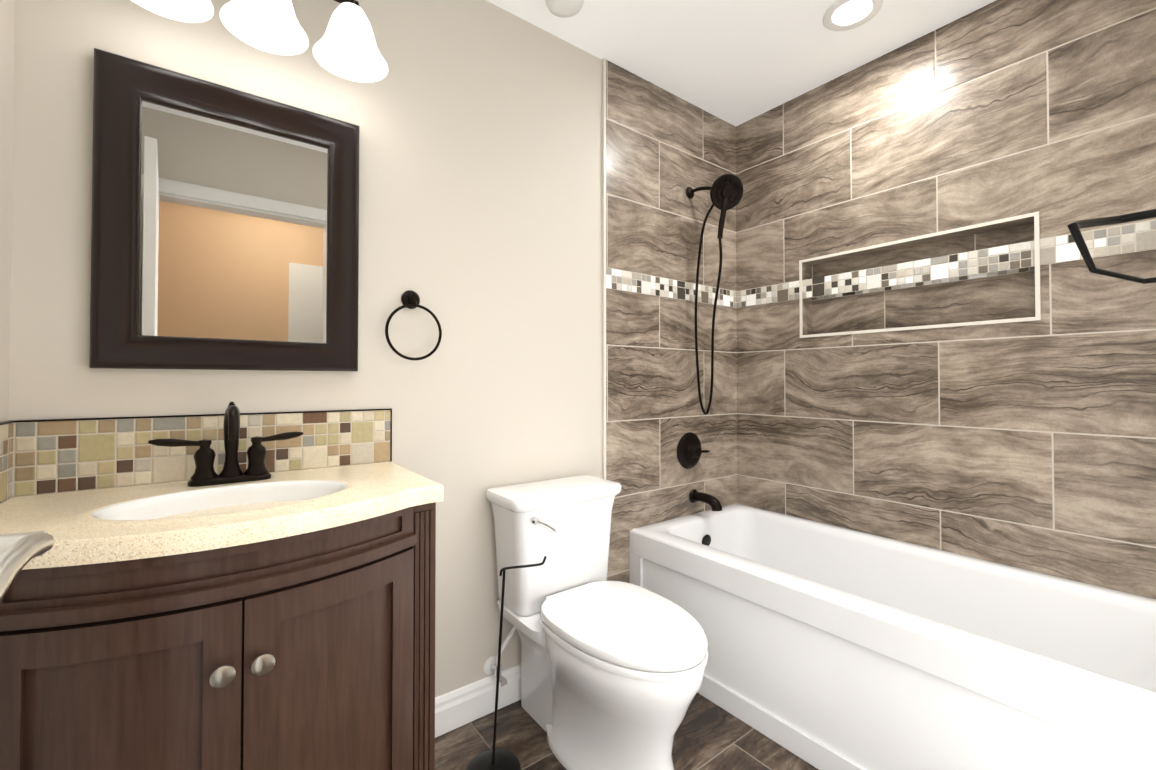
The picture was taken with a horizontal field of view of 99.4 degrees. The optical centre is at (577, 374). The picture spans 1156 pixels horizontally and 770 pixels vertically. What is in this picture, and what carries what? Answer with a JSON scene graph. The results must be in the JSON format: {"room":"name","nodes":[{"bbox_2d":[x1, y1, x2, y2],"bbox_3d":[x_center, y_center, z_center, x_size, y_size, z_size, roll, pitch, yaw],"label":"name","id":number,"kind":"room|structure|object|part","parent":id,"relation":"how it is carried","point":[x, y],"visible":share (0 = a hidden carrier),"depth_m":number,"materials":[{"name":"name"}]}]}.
{"room":"bathroom","nodes":[
{"label":"bathroom","id":0,"kind":"room"},
{"bbox_2d":[0,0,14,421],"bbox_3d":[-0.715,-0.096,0.316,0.100,2.440,1.700,1,-1,-37],"label":"wall","id":1,"kind":"structure","parent":0,"point":[7,29],"depth_m":1.00,"materials":[{"name":"beige paint"}]},
{"bbox_2d":[8,0,601,697],"bbox_3d":[-0.219,-0.074,1.817,2.699,2.440,0.100,1,-1,-37],"label":"wall","id":2,"kind":"structure","parent":0,"point":[478,122],"depth_m":1.57,"materials":[{"name":"beige paint"}]},
{"bbox_2d":[0,410,390,503],"bbox_3d":[-0.734,0.192,1.062,0.772,0.185,0.480,1,-1,-37],"label":"backsplash","id":3,"kind":"structure","parent":2,"relation":"attached to","point":[45,457],"depth_m":1.16,"materials":[{"name":"multicoloured tile"}]},
{"bbox_2d":[0,408,391,460],"bbox_3d":[-0.733,0.175,1.063,0.776,0.158,0.480,1,-1,-37],"label":"trim","id":4,"kind":"structure","parent":2,"relation":"attached to","point":[14,421],"depth_m":1.20,"materials":[{"name":"brown metal"}]},
{"bbox_2d":[89,48,359,370],"bbox_3d":[-0.858,-0.367,1.255,0.550,0.708,0.036,1,-1,-37],"label":"mirror","id":5,"kind":"object","parent":2,"relation":"attached to","point":[225,229],"visible":1,"depth_m":1.23,"materials":[{"name":"black wood"}]},
{"bbox_3d":[-0.866,-0.366,1.266,0.398,0.556,0.006,1,-1,-37],"label":"glass","id":6,"kind":"part","parent":5,"relation":"part of","materials":[{"name":"white"}]},
{"bbox_2d":[131,0,387,82],"bbox_3d":[-0.766,-0.961,1.201,0.560,0.276,0.244,1,-1,-37],"label":"sconce","id":7,"kind":"object","parent":2,"relation":"attached to","point":[345,46],"visible":1,"depth_m":1.23,"materials":[{"name":"white glass"}]},
{"bbox_2d":[385,290,441,359],"bbox_3d":[-0.508,-0.153,1.507,0.173,0.219,0.048,1,-1,-37],"label":"towel ring","id":8,"kind":"object","parent":2,"relation":"attached to","point":[410,299],"visible":0.98,"depth_m":1.50,"materials":[{"name":"brown metal"}]},
{"bbox_2d":[435,664,520,737],"bbox_3d":[-0.231,1.087,1.719,0.833,0.115,0.016,1,-1,-37],"label":"baseboard","id":9,"kind":"structure","parent":2,"relation":"attached to","point":[462,706],"depth_m":1.63,"materials":[{"name":"white wood"}]},
{"bbox_2d":[602,58,605,478],"bbox_3d":[0.106,-0.072,1.991,0.012,2.440,0.013,1,-1,-37],"label":"trim","id":10,"kind":"structure","parent":2,"relation":"attached to","point":[603,268],"depth_m":1.99,"materials":[{"name":"beige"}]},
{"bbox_2d":[606,60,736,582],"bbox_3d":[0.461,-0.068,2.260,0.879,2.440,0.012,1,-1,-37],"label":"wall tile","id":11,"kind":"structure","parent":2,"relation":"attached to","point":[665,149],"depth_m":2.19,"materials":[{"name":"tile"}]},
{"bbox_2d":[606,267,737,307],"bbox_3d":[0.461,-0.391,2.256,0.870,0.085,0.002,1,-1,-37],"label":"tile border","id":12,"kind":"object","parent":11,"relation":"attached to","point":[621,280],"depth_m":2.20,"materials":[{"name":"multicoloured tile"}]},
{"bbox_2d":[677,174,743,510],"bbox_3d":[0.606,-0.139,2.208,0.209,1.496,0.249,1,-1,-37],"label":"shower fixture","id":13,"kind":"object","parent":11,"relation":"attached to","point":[726,192],"visible":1,"depth_m":2.24,"materials":[{"name":"brown metal"}]},
{"bbox_2d":[736,0,1155,598],"bbox_3d":[1.346,-0.073,1.933,0.140,2.440,1.800,1,-1,-37],"label":"wall tiles","id":14,"kind":"structure","parent":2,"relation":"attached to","point":[1030,446],"depth_m":1.76,"materials":[{"name":"tile"}]},
{"bbox_2d":[799,211,1040,337],"bbox_3d":[1.263,-0.352,1.927,0.004,0.356,0.815,1,-1,-37],"label":"trim","id":15,"kind":"structure","parent":14,"relation":"attached to","point":[1037,267],"depth_m":1.79,"materials":[{"name":"beige tile"}]},
{"bbox_2d":[738,220,1155,307],"bbox_3d":[1.293,-0.396,1.890,0.002,0.085,1.588,1,-1,-37],"label":"tile border","id":16,"kind":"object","parent":14,"relation":"attached to","point":[1020,257],"depth_m":1.78,"materials":[{"name":"multicoloured tile"}]},
{"bbox_2d":[435,693,817,769],"bbox_3d":[0.292,1.166,1.120,2.699,0.060,1.800,1,-1,-37],"label":"floor","id":17,"kind":"structure","parent":0,"point":[709,735],"depth_m":1.52,"materials":[{"name":"tile"}]},
{"bbox_2d":[0,402,443,769],"bbox_3d":[-0.713,0.598,1.031,0.768,1.072,0.541,1,-1,-37],"label":"bathroom vanity","id":18,"kind":"object","parent":17,"relation":"on","point":[256,615],"visible":1,"depth_m":0.85,"materials":[{"name":"brown wood"}]},
{"bbox_2d":[148,402,302,486],"bbox_3d":[-0.804,0.159,1.141,0.303,0.192,0.155,1,-1,-37],"label":"faucet","id":19,"kind":"object","parent":18,"relation":"on","point":[256,474],"depth_m":1.16,"materials":[{"name":"brown metal"}]},
{"bbox_3d":[-0.563,0.493,0.825,0.091,0.035,0.029,1,-1,-37],"label":"knob","id":20,"kind":"part","parent":18,"relation":"part of","materials":[{"name":"silver metal"}]},
{"bbox_2d":[466,556,546,769],"bbox_3d":[-0.201,0.847,1.423,0.261,0.586,0.160,1,-1,-37],"label":"toilet paper stand","id":21,"kind":"object","parent":17,"relation":"on","point":[493,758],"visible":1,"depth_m":1.40,"materials":[{"name":"black metal"}]},
{"bbox_2d":[484,475,707,769],"bbox_3d":[0.072,0.761,1.502,0.444,0.760,0.733,1,-1,-37],"label":"toilet","id":22,"kind":"object","parent":17,"relation":"on","point":[612,674],"visible":0.96,"depth_m":1.44,"materials":[{"name":"white ceramic"}]},
{"bbox_2d":[630,503,1155,769],"bbox_3d":[0.989,0.893,1.650,0.748,0.500,1.596,1,-1,-37],"label":"bathtub","id":23,"kind":"object","parent":17,"relation":"on","point":[831,647],"visible":0.83,"depth_m":1.44,"materials":[{"name":"white ceramic"}]},
{"bbox_2d":[487,0,995,126],"bbox_3d":[0.369,-1.343,0.557,3.299,0.060,2.850,1,-1,-37],"label":"ceiling","id":24,"kind":"structure","parent":0,"point":[735,63],"depth_m":1.89,"materials":[{"name":"white paint"}]},
{"bbox_2d":[545,0,583,17],"bbox_3d":[-0.047,-1.281,1.689,0.136,0.030,0.136,1,-1,-37],"label":"detector","id":25,"kind":"object","parent":24,"relation":"attached to","point":[564,8],"visible":0.96,"depth_m":1.69,"materials":[{"name":"white plastic"}]},
{"bbox_2d":[823,0,882,30],"bbox_3d":[0.975,-1.290,1.746,0.188,0.009,0.188,1,-1,-37],"label":"recessed light","id":26,"kind":"object","parent":24,"relation":"in","point":[842,15],"visible":1,"depth_m":1.75,"materials":[{"name":"white"}]},
{"bbox_3d":[0.844,-0.094,0.490,2.599,2.440,0.100,1,-1,-37],"label":"wall","id":27,"kind":"structure","parent":0,"visible":0},
{"bbox_2d":[0,531,54,600],"bbox_3d":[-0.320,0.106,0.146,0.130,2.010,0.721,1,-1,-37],"label":"door handle","id":28,"kind":"structure","parent":27,"relation":"in","point":[19,552],"depth_m":0.37,"materials":[{"name":"silver metal"}]},
{"bbox_2d":[1067,209,1155,283],"bbox_3d":[1.416,-0.341,1.182,0.319,0.225,0.310,1,-1,-37],"label":"hanger","id":29,"kind":"object","parent":27,"relation":"attached to","point":[1075,227],"visible":1,"depth_m":1.27,"materials":[{"name":"black metal"}]}
]}

